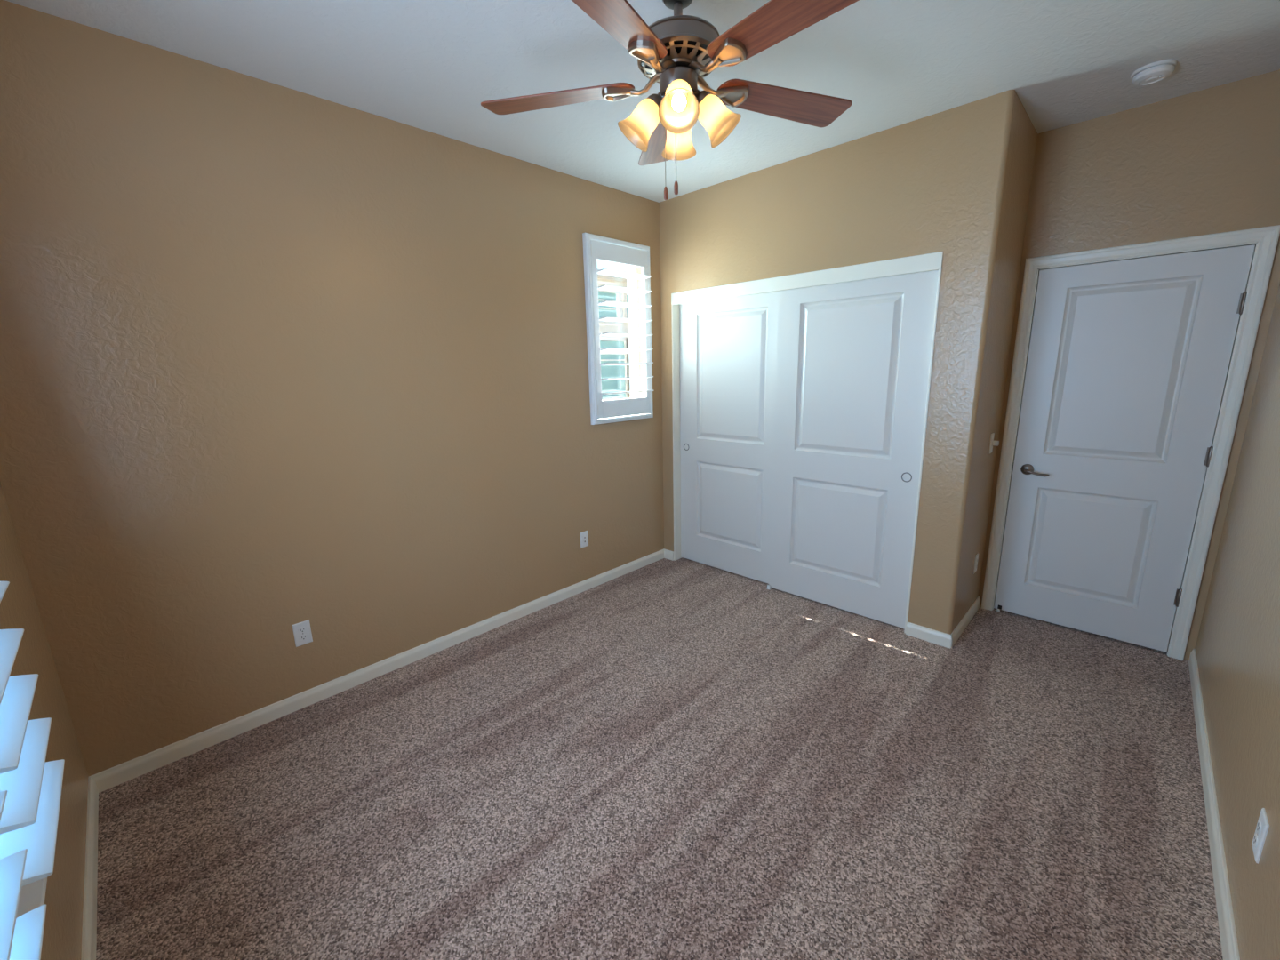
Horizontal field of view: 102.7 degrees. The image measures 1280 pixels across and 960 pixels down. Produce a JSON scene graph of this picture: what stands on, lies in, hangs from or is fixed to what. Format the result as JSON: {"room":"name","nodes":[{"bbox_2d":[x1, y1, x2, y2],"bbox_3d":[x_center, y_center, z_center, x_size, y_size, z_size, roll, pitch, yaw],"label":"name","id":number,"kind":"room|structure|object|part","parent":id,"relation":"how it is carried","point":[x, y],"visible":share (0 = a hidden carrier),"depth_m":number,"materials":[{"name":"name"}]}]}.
{"room":"empty bedroom","nodes":[
{"label":"empty bedroom","id":0,"kind":"room"},
{"bbox_2d":[0,481,88,959],"bbox_3d":[-1.109,0.100,0.591,3.092,2.744,0.150,11,17,43],"label":"wall","id":1,"kind":"structure","parent":0,"point":[19,608],"depth_m":1.58,"materials":[{"name":"beige paint"}]},
{"bbox_2d":[0,790,46,959],"bbox_3d":[-0.810,0.016,0.457,0.456,1.818,0.113,11,17,43],"label":"plantation shutter","id":2,"kind":"object","parent":1,"relation":"attached to","point":[20,937],"visible":1,"depth_m":0.70,"materials":[{"name":"white paint"}]},
{"bbox_2d":[0,581,64,918],"bbox_3d":[-1.138,-0.044,0.771,0.456,1.818,0.110,11,17,43],"label":"plantation shutter","id":3,"kind":"object","parent":1,"relation":"attached to","point":[29,820],"visible":0.88,"depth_m":0.90,"materials":[{"name":"white paint"}]},
{"bbox_3d":[-1.137,0.764,0.927,0.362,0.172,0.028,11,17,43],"label":"rail","id":4,"kind":"part","parent":3,"relation":"part of","materials":[{"name":"white paint"}]},
{"bbox_2d":[40,877,47,905],"bbox_3d":[-0.997,-0.009,0.590,0.985,1.891,0.040,11,17,43],"label":"window wide trim","id":5,"kind":"structure","parent":1,"relation":"in","point":[44,881],"depth_m":1.04,"materials":[{"name":"white paint"}]},
{"bbox_2d":[80,776,98,959],"bbox_3d":[-1.020,1.389,0.934,3.092,0.076,0.014,11,17,43],"label":"baseboard","id":6,"kind":"structure","parent":1,"relation":"attached to","point":[89,937],"depth_m":1.60,"materials":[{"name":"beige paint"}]},
{"bbox_2d":[0,0,663,775],"bbox_3d":[-0.817,-0.469,3.152,0.150,2.744,4.316,11,17,43],"label":"wall","id":7,"kind":"structure","parent":0,"point":[274,357],"depth_m":2.23,"materials":[{"name":"beige paint"}]},
{"bbox_2d":[291,619,312,647],"bbox_3d":[-1.609,0.732,2.442,0.009,0.114,0.070,11,17,43],"label":"electrical outlet","id":8,"kind":"object","parent":7,"relation":"attached to","point":[302,634],"visible":1,"depth_m":2.44,"materials":[{"name":"white plastic"}]},
{"bbox_2d":[297,626,306,633],"bbox_3d":[-1.607,0.714,2.436,0.003,0.027,0.034,11,17,43],"label":"receptacle","id":9,"kind":"object","parent":8,"relation":"attached to","point":[300,629],"depth_m":2.44,"materials":[{"name":"white plastic"}]},
{"bbox_2d":[299,633,307,640],"bbox_3d":[-1.606,0.752,2.444,0.003,0.027,0.034,11,17,43],"label":"receptacle","id":10,"kind":"object","parent":8,"relation":"attached to","point":[302,636],"depth_m":2.44,"materials":[{"name":"white plastic"}]},
{"bbox_2d":[88,549,663,792],"bbox_3d":[-0.959,0.901,3.150,0.014,0.076,3.350,11,17,43],"label":"baseboard","id":11,"kind":"structure","parent":7,"relation":"attached to","point":[108,779],"depth_m":2.55,"materials":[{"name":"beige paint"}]},
{"bbox_2d":[579,530,588,548],"bbox_3d":[-0.395,0.424,3.649,0.012,0.114,0.070,11,17,43],"label":"wall plate","id":12,"kind":"object","parent":7,"relation":"attached to","point":[584,539],"visible":1,"depth_m":3.64,"materials":[{"name":"white plastic"}]},
{"bbox_2d":[582,232,653,424],"bbox_3d":[-0.131,-1.033,3.621,0.040,1.231,0.604,11,17,43],"label":"window small trim","id":13,"kind":"structure","parent":7,"relation":"in","point":[587,237],"depth_m":3.46,"materials":[{"name":"white paint"}]},
{"bbox_2d":[590,240,653,418],"bbox_3d":[-0.108,-1.028,3.594,0.113,1.155,0.541,11,17,43],"label":"plantation shutter","id":14,"kind":"object","parent":13,"relation":"attached to","point":[599,251],"visible":1,"depth_m":3.56,"materials":[{"name":"white paint"}]},
{"bbox_3d":[-0.138,-1.542,3.507,0.028,0.111,0.448,11,17,43],"label":"rail","id":15,"kind":"part","parent":14,"relation":"part of","materials":[{"name":"white paint"}]},
{"bbox_3d":[-0.113,-0.529,3.730,0.028,0.124,0.448,11,17,43],"label":"rail","id":16,"kind":"part","parent":14,"relation":"part of","materials":[{"name":"white paint"}]},
{"bbox_2d":[597,264,639,419],"bbox_3d":[-0.228,-1.051,3.714,0.060,1.206,0.569,11,17,43],"label":"window","id":17,"kind":"structure","parent":7,"relation":"in","point":[632,298],"depth_m":3.87,"materials":[{"name":"white plastic"}]},
{"bbox_2d":[5,0,1279,202],"bbox_3d":[0.310,-1.652,1.735,3.392,0.120,4.316,11,17,43],"label":"ceiling","id":18,"kind":"structure","parent":0,"point":[427,65],"depth_m":2.00,"materials":[{"name":"white paint"}]},
{"bbox_2d":[480,0,859,199],"bbox_3d":[0.139,-1.226,1.582,1.248,0.640,1.276,11,17,43],"label":"ceiling fan","id":19,"kind":"object","parent":18,"relation":"hanging from","point":[676,52],"visible":1,"depth_m":1.56,"materials":[{"name":"brown wood"}]},
{"bbox_3d":[-0.268,-1.265,1.698,0.515,0.006,0.148,1,23,13],"label":"blade","id":20,"kind":"part","parent":19,"relation":"part of","materials":[{"name":"brown wood"}]},
{"bbox_3d":[-0.071,-1.249,1.657,0.105,0.016,0.086,1,23,13],"label":"bracket plate","id":21,"kind":"part","parent":19,"relation":"part of","materials":[{"name":"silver metal"}]},
{"bbox_3d":[-0.083,-1.176,1.275,0.148,0.006,0.515,17,20,27],"label":"blade","id":22,"kind":"part","parent":19,"relation":"part of","materials":[{"name":"brown wood"}]},
{"bbox_3d":[-0.008,-1.138,1.643,0.133,0.142,0.129,11,17,43],"label":"lamp shade","id":23,"kind":"part","parent":19,"relation":"part of","materials":[{"name":"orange glass"}]},
{"bbox_3d":[0.018,-1.205,1.446,0.086,0.016,0.105,17,20,27],"label":"bracket plate","id":24,"kind":"part","parent":19,"relation":"part of","materials":[{"name":"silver metal"}]},
{"bbox_3d":[0.014,-1.260,1.633,0.123,0.055,0.030,1,23,13],"label":"blade arm","id":25,"kind":"part","parent":19,"relation":"part of","materials":[{"name":"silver metal"}]},
{"bbox_3d":[0.086,-1.339,1.998,0.148,0.006,0.515,-12,13,-3],"label":"blade","id":26,"kind":"part","parent":19,"relation":"part of","materials":[{"name":"brown wood"}]},
{"bbox_3d":[0.066,-1.235,1.517,0.030,0.055,0.123,17,20,27],"label":"blade arm","id":27,"kind":"part","parent":19,"relation":"part of","materials":[{"name":"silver metal"}]},
{"bbox_3d":[0.081,-1.084,1.644,0.002,0.263,0.002,11,17,43],"label":"pull chain","id":28,"kind":"part","parent":19,"relation":"part of","materials":[{"name":"silver metal"}]},
{"bbox_3d":[0.120,-1.294,1.601,0.256,0.029,0.255,11,17,43],"label":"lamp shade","id":29,"kind":"part","parent":19,"relation":"part of","materials":[{"name":"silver metal"}]},
{"bbox_3d":[0.113,-1.083,1.619,0.002,0.255,0.002,11,17,43],"label":"pull chain","id":30,"kind":"part","parent":19,"relation":"part of","materials":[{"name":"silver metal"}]},
{"bbox_3d":[0.132,-1.168,1.763,0.129,0.142,0.133,11,17,43],"label":"lamp shade","id":31,"kind":"part","parent":19,"relation":"part of","materials":[{"name":"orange glass"}]},
{"bbox_3d":[0.116,-1.111,1.506,0.129,0.142,0.133,11,17,43],"label":"lamp shade","id":32,"kind":"part","parent":19,"relation":"part of","materials":[{"name":"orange glass"}]},
{"bbox_3d":[0.116,-1.124,1.519,0.045,0.055,0.047,11,17,43],"label":"bulb","id":33,"kind":"part","parent":19,"relation":"part of","materials":[{"name":"white glass"}]},
{"bbox_3d":[0.194,-1.241,1.528,0.030,0.055,0.123,1,8,-42],"label":"blade arm","id":34,"kind":"part","parent":19,"relation":"part of","materials":[{"name":"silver metal"}]},
{"bbox_3d":[0.222,-1.269,1.651,0.123,0.055,0.030,-7,3,-22],"label":"blade arm","id":35,"kind":"part","parent":19,"relation":"part of","materials":[{"name":"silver metal"}]},
{"bbox_3d":[0.256,-1.141,1.626,0.133,0.142,0.129,11,17,43],"label":"lamp shade","id":36,"kind":"part","parent":19,"relation":"part of","materials":[{"name":"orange glass"}]},
{"bbox_3d":[0.251,-1.215,1.464,0.086,0.016,0.105,1,8,-42],"label":"bracket plate","id":37,"kind":"part","parent":19,"relation":"part of","materials":[{"name":"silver metal"}]},
{"bbox_3d":[0.305,-1.265,1.685,0.105,0.016,0.086,-7,3,-22],"label":"bracket plate","id":38,"kind":"part","parent":19,"relation":"part of","materials":[{"name":"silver metal"}]},
{"bbox_3d":[0.384,-1.196,1.314,0.148,0.006,0.515,1,8,-42],"label":"blade","id":39,"kind":"part","parent":19,"relation":"part of","materials":[{"name":"brown wood"}]},
{"bbox_3d":[0.489,-1.297,1.761,0.515,0.006,0.148,-7,3,-22],"label":"blade","id":40,"kind":"part","parent":19,"relation":"part of","materials":[{"name":"brown wood"}]},
{"bbox_2d":[1130,59,1177,85],"bbox_3d":[2.160,-1.707,2.157,0.140,0.043,0.140,11,17,43],"label":"smoke detector","id":41,"kind":"object","parent":18,"relation":"attached to","point":[1156,71],"visible":1,"depth_m":2.13,"materials":[{"name":"white plastic"}]},
{"bbox_2d":[96,557,1223,959],"bbox_3d":[0.378,1.144,2.349,3.392,0.120,4.316,11,17,43],"label":"floor","id":42,"kind":"structure","parent":0,"point":[683,758],"depth_m":1.88,"materials":[{"name":"carpet"}]},
{"bbox_2d":[658,89,1018,635],"bbox_3d":[0.972,-0.555,3.341,2.132,2.744,0.116,11,17,43],"label":"wall","id":43,"kind":"structure","parent":0,"point":[937,182],"depth_m":2.77,"materials":[{"name":"beige paint"}]},
{"bbox_2d":[664,548,673,560],"bbox_3d":[0.238,0.624,4.279,0.110,0.076,0.014,11,17,43],"label":"baseboard","id":44,"kind":"structure","parent":43,"relation":"attached to","point":[668,554],"depth_m":4.27,"materials":[{"name":"beige paint"}]},
{"bbox_2d":[679,291,778,583],"bbox_3d":[0.657,-0.298,3.770,0.910,2.050,0.036,11,17,43],"label":"door","id":45,"kind":"structure","parent":43,"relation":"in","point":[728,346],"depth_m":3.75,"materials":[{"name":"white paint"}]},
{"bbox_2d":[671,269,941,633],"bbox_3d":[0.941,-0.249,3.449,1.798,2.103,0.116,11,17,43],"label":"door frame","id":46,"kind":"structure","parent":43,"relation":"attached to","point":[675,308],"depth_m":3.93,"materials":[{"name":"white paint"}]},
{"bbox_2d":[768,270,938,628],"bbox_3d":[1.240,-0.177,3.153,0.914,2.050,0.036,11,17,43],"label":"door","id":47,"kind":"structure","parent":43,"relation":"in","point":[852,359],"depth_m":3.10,"materials":[{"name":"white paint"}]},
{"bbox_3d":[1.512,-0.016,2.902,0.057,0.057,0.012,11,17,43],"label":"finger pull","id":48,"kind":"part","parent":47,"relation":"part of","materials":[{"name":"silver metal"}]},
{"bbox_2d":[905,622,951,647],"bbox_3d":[1.650,0.886,2.928,0.232,0.076,0.014,11,17,43],"label":"baseboard","id":49,"kind":"structure","parent":43,"relation":"attached to","point":[929,635],"depth_m":2.92,"materials":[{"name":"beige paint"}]},
{"bbox_2d":[955,97,1037,627],"bbox_3d":[1.931,-0.477,2.883,0.110,2.744,0.557,11,17,43],"label":"wall","id":50,"kind":"structure","parent":0,"point":[1025,139],"depth_m":2.78,"materials":[{"name":"beige paint"}]},
{"bbox_2d":[950,595,980,648],"bbox_3d":[1.965,0.844,3.084,0.014,0.076,0.677,11,17,43],"label":"baseboard","id":51,"kind":"structure","parent":50,"relation":"attached to","point":[969,615],"depth_m":3.04,"materials":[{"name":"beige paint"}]},
{"bbox_2d":[973,552,978,574],"bbox_3d":[2.031,0.504,3.091,0.009,0.114,0.070,11,17,43],"label":"electrical outlet","id":52,"kind":"object","parent":50,"relation":"attached to","point":[977,555],"visible":1,"depth_m":3.08,"materials":[{"name":"white plastic"}]},
{"bbox_2d":[988,432,999,454],"bbox_3d":[2.035,-0.208,2.938,0.034,0.114,0.070,11,17,43],"label":"light switch","id":53,"kind":"object","parent":50,"relation":"attached to","point":[992,442],"visible":1,"depth_m":2.94,"materials":[{"name":"white plastic"}]},
{"bbox_3d":[2.025,-0.210,2.948,0.006,0.114,0.070,11,17,43],"label":"plate","id":54,"kind":"part","parent":53,"relation":"part of","materials":[{"name":"white plastic"}]},
{"bbox_3d":[2.048,-0.212,2.947,0.028,0.028,0.024,11,17,43],"label":"knob","id":55,"kind":"part","parent":53,"relation":"part of","materials":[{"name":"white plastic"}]},
{"bbox_2d":[978,69,1279,660],"bbox_3d":[1.797,-0.608,3.493,3.092,2.744,0.150,11,17,43],"label":"wall","id":56,"kind":"structure","parent":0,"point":[1206,161],"depth_m":2.47,"materials":[{"name":"beige paint"}]},
{"bbox_2d":[993,244,1255,652],"bbox_3d":[2.509,-0.115,2.774,0.793,2.034,0.104,11,17,43],"label":"door","id":57,"kind":"structure","parent":56,"relation":"in","point":[1128,363],"depth_m":2.74,"materials":[{"name":"white paint"}]},
{"bbox_3d":[2.300,-0.042,2.969,0.121,0.031,0.058,11,17,43],"label":"lever handle","id":58,"kind":"part","parent":57,"relation":"part of","materials":[{"name":"silver metal"}]},
{"bbox_2d":[981,224,1279,660],"bbox_3d":[2.540,-0.152,2.810,0.905,2.112,0.119,11,17,43],"label":"door frame","id":59,"kind":"structure","parent":56,"relation":"attached to","point":[1267,237],"depth_m":2.57,"materials":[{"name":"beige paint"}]},
{"bbox_2d":[1195,281,1279,959],"bbox_3d":[1.505,-0.039,0.932,0.150,2.744,4.316,11,17,43],"label":"wall","id":60,"kind":"structure","parent":0,"point":[1237,646],"depth_m":1.72,"materials":[{"name":"beige paint"}]},
{"bbox_2d":[1188,648,1239,959],"bbox_3d":[1.478,1.253,1.274,0.014,0.076,4.016,11,17,43],"label":"baseboard","id":61,"kind":"structure","parent":60,"relation":"attached to","point":[1228,940],"depth_m":1.67,"materials":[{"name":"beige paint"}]},
{"bbox_2d":[1251,808,1269,863],"bbox_3d":[1.574,0.902,1.302,0.009,0.114,0.070,11,17,43],"label":"electrical outlet","id":62,"kind":"object","parent":60,"relation":"attached to","point":[1262,827],"visible":1,"depth_m":1.29,"materials":[{"name":"white plastic"}]},
{"bbox_2d":[1253,832,1257,847],"bbox_3d":[1.573,0.921,1.308,0.003,0.027,0.034,11,17,43],"label":"receptacle","id":63,"kind":"object","parent":62,"relation":"attached to","point":[1255,838],"depth_m":1.31,"materials":[{"name":"white plastic"}]},
{"bbox_2d":[1256,820,1261,834],"bbox_3d":[1.572,0.883,1.300,0.003,0.027,0.034,11,17,43],"label":"receptacle","id":64,"kind":"object","parent":62,"relation":"attached to","point":[1259,826],"depth_m":1.30,"materials":[{"name":"white plastic"}]},
{"label":"outside","id":65,"kind":"structure","parent":0,"visible":0},
{"bbox_3d":[-4.855,0.064,9.253,13.849,0.120,24.000,11,17,43],"label":"ground","id":66,"kind":"structure","parent":65,"visible":0},
{"bbox_2d":[597,268,630,399],"bbox_3d":[0.247,-1.863,9.418,0.820,3.330,12.400,11,17,43],"label":"neighbor house","id":67,"kind":"structure","parent":66,"relation":"on","point":[611,386],"depth_m":8.33,"materials":[{"name":"white paint"}]},
{"bbox_3d":[-0.621,-2.735,8.049,0.010,0.420,0.680,11,17,43],"label":"pane","id":68,"kind":"part","parent":67,"relation":"part of","materials":[{"name":"teal glass"}]},
{"bbox_3d":[-0.542,-1.644,8.344,0.010,1.200,0.830,11,17,43],"label":"pane","id":69,"kind":"part","parent":67,"relation":"part of","materials":[{"name":"teal"}]},
{"bbox_3d":[-0.182,-2.862,8.484,0.010,0.380,0.180,11,17,43],"label":"pane","id":70,"kind":"part","parent":67,"relation":"part of","materials":[{"name":"white"}]}
]}

